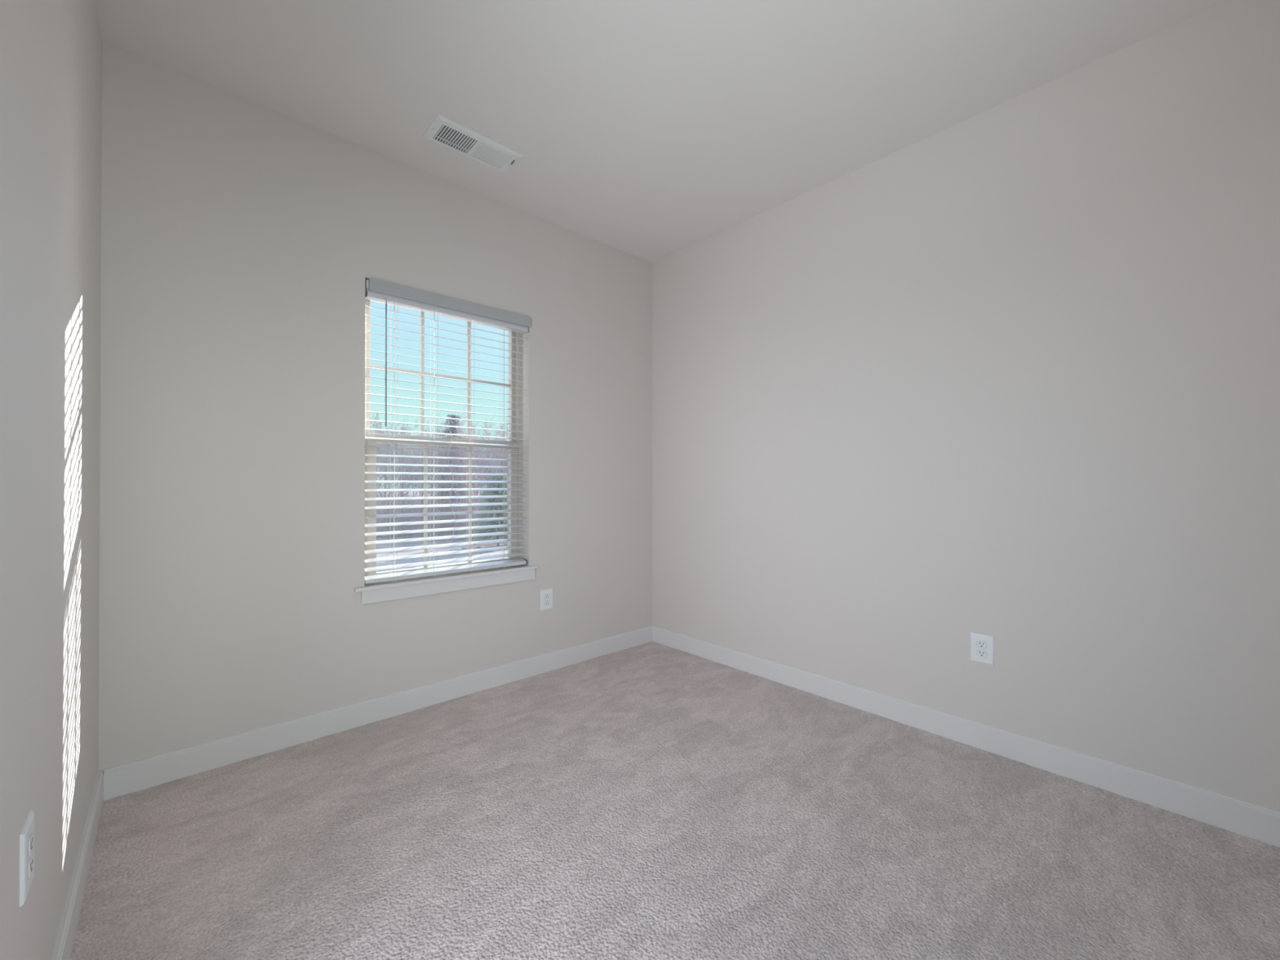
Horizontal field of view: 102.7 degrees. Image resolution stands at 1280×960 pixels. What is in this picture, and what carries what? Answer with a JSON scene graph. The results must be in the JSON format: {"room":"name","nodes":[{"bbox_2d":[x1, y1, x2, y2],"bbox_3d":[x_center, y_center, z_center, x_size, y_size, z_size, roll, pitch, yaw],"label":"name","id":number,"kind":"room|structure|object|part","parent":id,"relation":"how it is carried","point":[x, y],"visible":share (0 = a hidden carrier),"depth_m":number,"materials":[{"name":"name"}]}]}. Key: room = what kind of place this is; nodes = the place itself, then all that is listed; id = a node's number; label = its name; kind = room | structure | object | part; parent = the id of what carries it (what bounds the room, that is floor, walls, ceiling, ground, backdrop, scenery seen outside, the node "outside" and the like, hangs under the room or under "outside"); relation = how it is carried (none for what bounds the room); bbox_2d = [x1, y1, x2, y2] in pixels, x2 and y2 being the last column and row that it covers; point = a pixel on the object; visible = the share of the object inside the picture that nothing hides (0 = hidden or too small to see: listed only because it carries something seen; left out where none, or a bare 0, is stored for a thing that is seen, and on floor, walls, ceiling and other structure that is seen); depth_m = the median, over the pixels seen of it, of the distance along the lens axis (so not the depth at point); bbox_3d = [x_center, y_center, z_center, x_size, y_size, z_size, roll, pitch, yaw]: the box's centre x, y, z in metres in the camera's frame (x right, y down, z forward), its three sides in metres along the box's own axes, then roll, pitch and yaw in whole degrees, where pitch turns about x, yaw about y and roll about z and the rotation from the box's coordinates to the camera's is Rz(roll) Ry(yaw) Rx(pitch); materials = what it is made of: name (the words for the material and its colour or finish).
{"room":"empty bedroom","nodes":[
{"label":"empty bedroom","id":0,"kind":"room"},
{"bbox_2d":[0,0,102,959],"bbox_3d":[-0.803,-0.225,0.509,0.120,2.743,3.520,0,0,-43],"label":"wall","id":1,"kind":"structure","parent":0,"point":[51,51],"depth_m":1.06,"materials":[{"name":"beige paint"}]},
{"bbox_2d":[19,810,34,906],"bbox_3d":[-1.087,0.668,0.909,0.008,0.123,0.087,0,0,-43],"label":"wall outlet","id":2,"kind":"object","parent":1,"relation":"attached to","point":[27,834],"visible":1,"depth_m":0.89,"materials":[{"name":"plastic"}]},
{"bbox_2d":[27,855,33,879],"bbox_3d":[-1.085,0.688,0.911,0.002,0.030,0.039,0,0,-43],"label":"receptacle","id":3,"kind":"object","parent":2,"relation":"attached to","point":[30,858],"depth_m":0.91,"materials":[{"name":"plastic"}]},
{"bbox_2d":[28,833,33,856],"bbox_3d":[-1.085,0.649,0.911,0.002,0.030,0.039,0,0,-43],"label":"receptacle","id":4,"kind":"object","parent":2,"relation":"attached to","point":[30,835],"depth_m":0.91,"materials":[{"name":"plastic"}]},
{"bbox_2d":[50,769,103,959],"bbox_3d":[-1.419,1.096,1.274,0.014,0.108,1.550,0,0,-43],"label":"baseboard","id":5,"kind":"structure","parent":1,"relation":"attached to","point":[63,948],"depth_m":1.37,"materials":[{"name":"white paint"}]},
{"bbox_2d":[97,40,652,773],"bbox_3d":[-0.983,-0.214,2.841,3.008,2.743,0.160,0,0,-43],"label":"wall","id":6,"kind":"structure","parent":0,"point":[242,238],"depth_m":2.24,"materials":[{"name":"beige paint"}]},
{"bbox_2d":[103,625,652,800],"bbox_3d":[-0.924,1.103,2.770,2.739,0.108,0.014,0,0,-43],"label":"baseboard","id":7,"kind":"structure","parent":6,"relation":"attached to","point":[124,779],"depth_m":2.32,"materials":[{"name":"white paint"}]},
{"bbox_2d":[354,298,537,604],"bbox_3d":[-1.042,-0.212,2.797,1.005,1.600,0.235,0,0,-43],"label":"window","id":8,"kind":"structure","parent":6,"relation":"in","point":[377,592],"depth_m":2.75,"materials":[{"name":"plastic"}]},
{"bbox_2d":[369,311,510,439],"bbox_3d":[-1.072,-0.570,2.831,0.779,0.671,0.012,0,0,-43],"label":"grille","id":9,"kind":"object","parent":8,"relation":"attached to","point":[422,313],"depth_m":2.82,"materials":[{"name":"plastic"}]},
{"bbox_3d":[-1.072,-0.563,2.831,0.827,0.738,0.032,0,0,-43],"label":"sash","id":10,"kind":"part","parent":8,"relation":"part of","materials":[{"name":"plastic"}]},
{"bbox_3d":[-1.048,0.133,2.801,0.827,0.721,0.032,0,0,-43],"label":"sash","id":11,"kind":"part","parent":8,"relation":"part of","materials":[{"name":"plastic"}]},
{"bbox_2d":[379,444,509,567],"bbox_3d":[-1.048,0.139,2.801,0.737,0.649,0.012,0,0,-43],"label":"grille","id":12,"kind":"object","parent":8,"relation":"attached to","point":[425,451],"depth_m":2.86,"materials":[{"name":"plastic"}]},
{"bbox_3d":[-0.999,0.516,2.747,0.976,0.017,0.108,0,0,-43],"label":"sill","id":13,"kind":"part","parent":8,"relation":"part of","materials":[{"name":"white paint"}]},
{"bbox_2d":[364,277,531,583],"bbox_3d":[-0.993,-0.229,2.749,0.882,1.464,0.078,0,0,-43],"label":"window blind","id":14,"kind":"object","parent":8,"relation":"attached to","point":[375,290],"visible":0.97,"depth_m":2.70,"materials":[{"name":"white plastic"}]},
{"bbox_3d":[-1.227,-0.200,2.551,0.019,1.368,0.054,0,0,-43],"label":"ladder cord","id":15,"kind":"part","parent":14,"relation":"part of","materials":[{"name":"white fabric"}]},
{"bbox_3d":[-1.224,-0.201,2.553,0.001,1.365,0.001,0,0,2],"label":"lift cord","id":16,"kind":"part","parent":14,"relation":"part of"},
{"bbox_3d":[-1.082,-0.199,2.684,0.019,1.368,0.054,0,0,-43],"label":"ladder cord","id":17,"kind":"part","parent":14,"relation":"part of","materials":[{"name":"white fabric"}]},
{"bbox_3d":[-1.079,-0.200,2.686,0.001,1.365,0.001,0,0,2],"label":"lift cord","id":18,"kind":"part","parent":14,"relation":"part of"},
{"bbox_3d":[-1.006,0.482,2.749,0.864,0.029,0.051,0,0,-43],"label":"rail","id":19,"kind":"part","parent":14,"relation":"part of","materials":[{"name":"white plastic"}]},
{"bbox_3d":[-1.000,0.021,2.717,0.043,0.609,0.002,0,0,-43],"label":"loose cord","id":20,"kind":"part","parent":14,"relation":"part of","materials":[{"name":"white fabric"}]},
{"bbox_3d":[-0.934,-0.198,2.819,0.019,1.368,0.054,0,0,-43],"label":"ladder cord","id":21,"kind":"part","parent":14,"relation":"part of","materials":[{"name":"white fabric"}]},
{"bbox_3d":[-0.788,-0.198,2.954,0.019,1.368,0.054,0,0,-43],"label":"ladder cord","id":22,"kind":"part","parent":14,"relation":"part of","materials":[{"name":"white fabric"}]},
{"bbox_3d":[-0.785,-0.199,2.956,0.001,1.365,0.001,0,0,2],"label":"lift cord","id":23,"kind":"part","parent":14,"relation":"part of","materials":[{"name":"white fabric"}]},
{"bbox_3d":[-1.106,-0.227,2.867,1.005,1.570,0.044,0,0,-43],"label":"casing","id":24,"kind":"part","parent":8,"relation":"part of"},
{"bbox_2d":[540,588,552,610],"bbox_3d":[-0.564,0.726,3.107,0.087,0.123,0.008,0,0,-43],"label":"wall outlet","id":25,"kind":"object","parent":6,"relation":"attached to","point":[546,595],"visible":1,"depth_m":3.10,"materials":[{"name":"plastic"}]},
{"bbox_2d":[544,600,550,605],"bbox_3d":[-0.562,0.745,3.104,0.039,0.030,0.002,0,0,-43],"label":"receptacle","id":26,"kind":"object","parent":25,"relation":"attached to","point":[547,602],"depth_m":3.10,"materials":[{"name":"plastic"}]},
{"bbox_2d":[544,593,550,599],"bbox_3d":[-0.562,0.706,3.104,0.039,0.030,0.002,0,0,-43],"label":"receptacle","id":27,"kind":"object","parent":25,"relation":"attached to","point":[547,596],"depth_m":3.10,"materials":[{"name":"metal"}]},
{"bbox_2d":[95,0,1228,262],"bbox_3d":[0.606,-1.654,1.117,3.008,0.120,4.860,0,0,-43],"label":"ceiling","id":28,"kind":"structure","parent":0,"point":[650,131],"depth_m":1.99,"materials":[{"name":"paint"}]},
{"bbox_2d":[422,114,523,173],"bbox_3d":[-0.789,-1.579,2.434,0.413,0.015,0.200,0,0,-43],"label":"ceiling vent","id":29,"kind":"object","parent":28,"relation":"in","point":[451,135],"visible":1,"depth_m":2.41,"materials":[{"name":"metal"}]},
{"bbox_2d":[70,640,1279,959],"bbox_3d":[0.606,1.209,1.103,3.008,0.120,4.860,0,0,-43],"label":"floor","id":30,"kind":"structure","parent":0,"point":[652,800],"depth_m":1.60,"materials":[{"name":"beige carpet"}]},
{"bbox_2d":[652,0,1279,810],"bbox_3d":[1.325,-0.215,2.462,0.120,2.743,3.520,0,0,-43],"label":"wall","id":31,"kind":"structure","parent":0,"point":[1010,374],"depth_m":2.10,"materials":[{"name":"beige paint"}]},
{"bbox_2d":[651,625,1279,847],"bbox_3d":[1.235,1.102,2.454,0.014,0.108,3.400,0,0,-43],"label":"baseboard","id":32,"kind":"structure","parent":31,"relation":"attached to","point":[1247,819],"depth_m":2.08,"materials":[{"name":"white paint"}]},
{"bbox_2d":[970,632,994,666],"bbox_3d":[1.472,0.727,2.202,0.008,0.123,0.087,0,0,-43],"label":"wall outlet","id":33,"kind":"object","parent":31,"relation":"attached to","point":[982,646],"visible":1,"depth_m":2.20,"materials":[{"name":"plastic"}]},
{"bbox_2d":[976,649,986,657],"bbox_3d":[1.470,0.747,2.200,0.001,0.030,0.039,0,0,-43],"label":"receptacle","id":34,"kind":"object","parent":33,"relation":"attached to","point":[980,653],"depth_m":2.20,"materials":[{"name":"plastic"}]},
{"bbox_2d":[976,640,986,648],"bbox_3d":[1.470,0.708,2.201,0.001,0.030,0.039,0,0,-43],"label":"receptacle","id":35,"kind":"object","parent":33,"relation":"attached to","point":[980,644],"depth_m":2.20,"materials":[{"name":"plastic"}]},
{"label":"outside","id":36,"kind":"structure","parent":0,"visible":0},
{"bbox_2d":[376,490,507,572],"bbox_3d":[-42.236,4.052,79.406,280.000,2.260,168.000,0,0,-43],"label":"ground","id":37,"kind":"structure","parent":36,"point":[437,541],"depth_m":34.86,"materials":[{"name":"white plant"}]},
{"bbox_2d":[369,426,389,488],"bbox_3d":[-37.649,-2.032,71.558,6.191,12.293,8.200,0,0,-32],"label":"bare tree","id":38,"kind":"object","parent":37,"relation":"on","point":[380,426],"visible":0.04,"depth_m":72.33,"materials":[{"name":"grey plant"}]},
{"bbox_2d":[369,413,389,433],"bbox_3d":[-32.164,-1.954,59.889,6.763,12.402,4.642,0,0,40],"label":"bare tree","id":39,"kind":"object","parent":37,"relation":"on","point":[371,413],"visible":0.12,"depth_m":60.82,"materials":[{"name":"grey plant"}]},
{"bbox_2d":[370,431,401,488],"bbox_3d":[-23.295,-0.267,43.108,5.060,10.062,6.754,0,0,-33],"label":"bare tree","id":40,"kind":"object","parent":37,"relation":"on","point":[380,451],"visible":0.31,"depth_m":43.80,"materials":[{"name":"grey plant"}]},
{"bbox_2d":[369,408,407,514],"bbox_3d":[-26.201,-1.310,52.801,4.378,11.698,6.379,0,0,-29],"label":"bare tree","id":41,"kind":"object","parent":37,"relation":"on","point":[391,468],"visible":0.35,"depth_m":52.59,"materials":[{"name":"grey plant"}]},
{"bbox_2d":[369,413,410,494],"bbox_3d":[-30.504,-2.008,59.765,6.855,12.571,4.705,0,0,-26],"label":"bare tree","id":42,"kind":"object","parent":37,"relation":"on","point":[380,413],"visible":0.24,"depth_m":59.60,"materials":[{"name":"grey plant"}]},
{"bbox_2d":[377,424,416,495],"bbox_3d":[-33.268,-1.964,69.674,4.540,12.131,6.615,0,0,-2],"label":"bare tree","id":43,"kind":"object","parent":37,"relation":"on","point":[402,424],"visible":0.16,"depth_m":69.90,"materials":[{"name":"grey plant"}]},
{"bbox_2d":[376,420,422,530],"bbox_3d":[-22.934,-0.410,46.427,6.909,10.293,5.176,0,0,27],"label":"bare tree","id":44,"kind":"object","parent":37,"relation":"on","point":[396,445],"visible":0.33,"depth_m":45.91,"materials":[{"name":"grey plant"}]},
{"bbox_2d":[374,416,429,504],"bbox_3d":[-26.884,-1.431,57.438,4.356,11.640,6.348,0,0,36],"label":"bare tree","id":45,"kind":"object","parent":37,"relation":"on","point":[403,416],"visible":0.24,"depth_m":57.64,"materials":[{"name":"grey plant"}]},
{"bbox_2d":[396,444,420,496],"bbox_3d":[-34.076,-1.413,74.853,5.745,11.042,7.392,0,0,-17],"label":"bare tree","id":46,"kind":"object","parent":37,"relation":"on","point":[408,444],"visible":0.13,"depth_m":74.95,"materials":[{"name":"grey plant"}]},
{"bbox_2d":[382,433,436,528],"bbox_3d":[-20.150,0.187,44.590,4.745,9.325,6.052,0,0,-28],"label":"bare tree","id":47,"kind":"object","parent":37,"relation":"on","point":[407,460],"visible":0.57,"depth_m":43.91,"materials":[{"name":"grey plant"}]},
{"bbox_2d":[381,432,438,505],"bbox_3d":[-24.224,-0.280,53.073,4.961,9.751,6.328,0,0,-43],"label":"bare tree","id":48,"kind":"object","parent":37,"relation":"on","point":[395,433],"visible":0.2,"depth_m":52.40,"materials":[{"name":"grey plant"}]},
{"bbox_2d":[400,444,429,510],"bbox_3d":[-25.159,-0.571,57.603,3.737,9.986,5.445,0,0,-29],"label":"bare tree","id":49,"kind":"object","parent":37,"relation":"on","point":[403,452],"visible":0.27,"depth_m":57.41,"materials":[{"name":"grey plant"}]},
{"bbox_2d":[400,433,442,493],"bbox_3d":[-28.064,-1.551,69.297,7.388,11.383,5.792,0,0,5],"label":"bare tree","id":50,"kind":"object","parent":37,"relation":"on","point":[426,433],"visible":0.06,"depth_m":68.71,"materials":[{"name":"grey plant"}]},
{"bbox_2d":[403,444,444,521],"bbox_3d":[-21.469,0.074,49.816,4.678,9.302,6.244,0,0,17],"label":"bare tree","id":51,"kind":"object","parent":37,"relation":"on","point":[422,494],"visible":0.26,"depth_m":49.67,"materials":[{"name":"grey plant"}]},
{"bbox_2d":[402,416,447,500],"bbox_3d":[-25.059,-1.723,62.395,6.060,12.050,8.088,0,0,-3],"label":"bare tree","id":52,"kind":"object","parent":37,"relation":"on","point":[441,416],"visible":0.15,"depth_m":61.96,"materials":[{"name":"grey plant"}]},
{"bbox_2d":[376,480,501,541],"bbox_3d":[-21.720,2.492,61.032,31.303,5.394,49.590,0,0,-43],"label":"undergrowth","id":53,"kind":"object","parent":37,"relation":"on","point":[397,511],"visible":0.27,"depth_m":45.06,"materials":[{"name":"plant"}]},
{"bbox_2d":[400,424,476,536],"bbox_3d":[-16.136,0.154,41.678,6.445,9.602,4.828,0,0,35],"label":"bare tree","id":54,"kind":"object","parent":37,"relation":"on","point":[431,451],"visible":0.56,"depth_m":41.17,"materials":[{"name":"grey plant"}]},
{"bbox_2d":[416,414,473,484],"bbox_3d":[-29.146,-2.960,74.787,7.129,14.176,9.516,0,0,11],"label":"bare tree","id":55,"kind":"object","parent":37,"relation":"on","point":[438,415],"visible":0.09,"depth_m":74.87,"materials":[{"name":"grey plant"}]},
{"bbox_2d":[418,421,472,488],"bbox_3d":[-21.482,-1.216,57.140,5.780,11.494,7.716,0,0,-17],"label":"bare tree","id":56,"kind":"object","parent":37,"relation":"on","point":[462,421],"visible":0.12,"depth_m":56.16,"materials":[{"name":"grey plant"}]},
{"bbox_2d":[412,414,486,524],"bbox_3d":[-19.696,-1.163,52.638,7.892,11.758,5.912,0,0,-16],"label":"bare tree","id":57,"kind":"object","parent":37,"relation":"on","point":[462,415],"visible":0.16,"depth_m":51.60,"materials":[{"name":"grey plant"}]},
{"bbox_2d":[427,413,473,525],"bbox_3d":[-18.934,-0.960,51.864,5.040,11.401,5.065,0,0,3],"label":"evergreen tree","id":58,"kind":"object","parent":37,"relation":"on","point":[456,421],"visible":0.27,"depth_m":51.53,"materials":[{"name":"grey plant"}]},
{"bbox_2d":[415,407,486,530],"bbox_3d":[-17.083,-0.996,48.015,5.988,11.770,7.638,0,0,12],"label":"bare tree","id":59,"kind":"object","parent":37,"relation":"on","point":[467,491],"visible":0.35,"depth_m":48.25,"materials":[{"name":"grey plant"}]},
{"bbox_2d":[430,427,488,534],"bbox_3d":[-16.161,-0.004,44.524,6.644,9.898,4.977,0,0,43],"label":"bare tree","id":60,"kind":"object","parent":37,"relation":"on","point":[458,471],"visible":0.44,"depth_m":44.78,"materials":[{"name":"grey plant"}]},
{"bbox_2d":[444,424,484,473],"bbox_3d":[-24.333,-2.234,71.162,6.473,12.872,8.640,0,0,-8],"label":"bare tree","id":61,"kind":"object","parent":37,"relation":"on","point":[445,424],"visible":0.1,"depth_m":72.09,"materials":[{"name":"grey plant"}]},
{"bbox_2d":[427,418,507,525],"bbox_3d":[-13.905,-0.146,42.702,6.684,10.298,5.240,0,0,31],"label":"bare tree","id":62,"kind":"object","parent":37,"relation":"on","point":[463,462],"visible":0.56,"depth_m":42.75,"materials":[{"name":"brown plant"}]},
{"bbox_2d":[440,420,496,488],"bbox_3d":[-21.387,-1.476,60.412,5.973,11.879,7.974,0,0,34],"label":"bare tree","id":63,"kind":"object","parent":37,"relation":"on","point":[460,420],"visible":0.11,"depth_m":60.40,"materials":[{"name":"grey plant"}]},
{"bbox_2d":[447,429,507,511],"bbox_3d":[-15.273,-0.352,49.882,6.842,10.542,5.364,0,0,39],"label":"bare tree","id":64,"kind":"object","parent":37,"relation":"on","point":[489,464],"visible":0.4,"depth_m":49.22,"materials":[{"name":"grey plant"}]},
{"bbox_2d":[463,421,498,507],"bbox_3d":[-18.614,-1.226,57.694,5.876,11.686,7.844,0,0,38],"label":"bare tree","id":65,"kind":"object","parent":37,"relation":"on","point":[477,491],"visible":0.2,"depth_m":57.54,"materials":[{"name":"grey plant"}]},
{"bbox_2d":[464,472,507,546],"bbox_3d":[-10.700,2.230,38.024,4.518,5.600,4.410,0,0,-43],"label":"bush","id":66,"kind":"object","parent":37,"relation":"on","point":[492,477],"visible":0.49,"depth_m":37.31,"materials":[{"name":"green plant"}]},
{"bbox_2d":[473,432,502,486],"bbox_3d":[-21.219,-1.342,72.425,5.628,11.193,7.513,0,0,27],"label":"bare tree","id":67,"kind":"object","parent":37,"relation":"on","point":[491,433],"visible":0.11,"depth_m":72.10,"materials":[{"name":"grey plant"}]},
{"bbox_2d":[471,416,507,478],"bbox_3d":[-18.089,-1.583,62.303,6.216,12.216,7.928,0,0,39],"label":"bare tree","id":68,"kind":"object","parent":37,"relation":"on","point":[493,416],"visible":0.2,"depth_m":62.51,"materials":[{"name":"grey plant"}]},
{"bbox_2d":[477,433,506,476],"bbox_3d":[-18.116,-1.008,69.413,5.397,10.732,7.204,0,0,25],"label":"bare tree","id":69,"kind":"object","parent":37,"relation":"on","point":[506,433],"visible":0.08,"depth_m":68.78,"materials":[{"name":"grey plant"}]},
{"bbox_2d":[480,435,507,485],"bbox_3d":[-11.861,0.496,43.829,4.576,9.099,6.108,0,0,32],"label":"bare tree","id":70,"kind":"object","parent":37,"relation":"on","point":[495,454],"visible":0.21,"depth_m":43.38,"materials":[{"name":"grey plant"}]},
{"bbox_2d":[482,435,507,480],"bbox_3d":[-9.114,-0.140,41.851,5.252,10.444,7.010,0,0,21],"label":"bare tree","id":71,"kind":"object","parent":37,"relation":"on","point":[484,435],"visible":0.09,"depth_m":40.67,"materials":[{"name":"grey plant"}]},
{"bbox_2d":[483,425,507,470],"bbox_3d":[-18.714,-2.038,74.273,8.297,12.784,6.505,0,0,-28],"label":"bare tree","id":72,"kind":"object","parent":37,"relation":"on","point":[500,425],"visible":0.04,"depth_m":73.03,"materials":[{"name":"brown plant"}]},
{"bbox_2d":[488,439,507,473],"bbox_3d":[-13.740,-0.035,53.352,4.989,9.805,6.364,0,0,2],"label":"bare tree","id":73,"kind":"object","parent":37,"relation":"on","point":[502,439],"visible":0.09,"depth_m":52.28,"materials":[{"name":"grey plant"}]},
{"bbox_2d":[490,427,507,466],"bbox_3d":[-14.904,-1.044,59.521,5.750,11.435,7.675,0,0,27],"label":"bare tree","id":74,"kind":"object","parent":37,"relation":"on","point":[497,428],"visible":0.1,"depth_m":59.42,"materials":[{"name":"grey plant"}]},
{"bbox_2d":[492,422,507,473],"bbox_3d":[-8.522,-0.344,42.106,7.068,10.891,5.542,0,0,7],"label":"bare tree","id":75,"kind":"object","parent":37,"relation":"on","point":[506,422],"visible":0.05,"depth_m":41.49,"materials":[{"name":"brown plant"}]}
]}

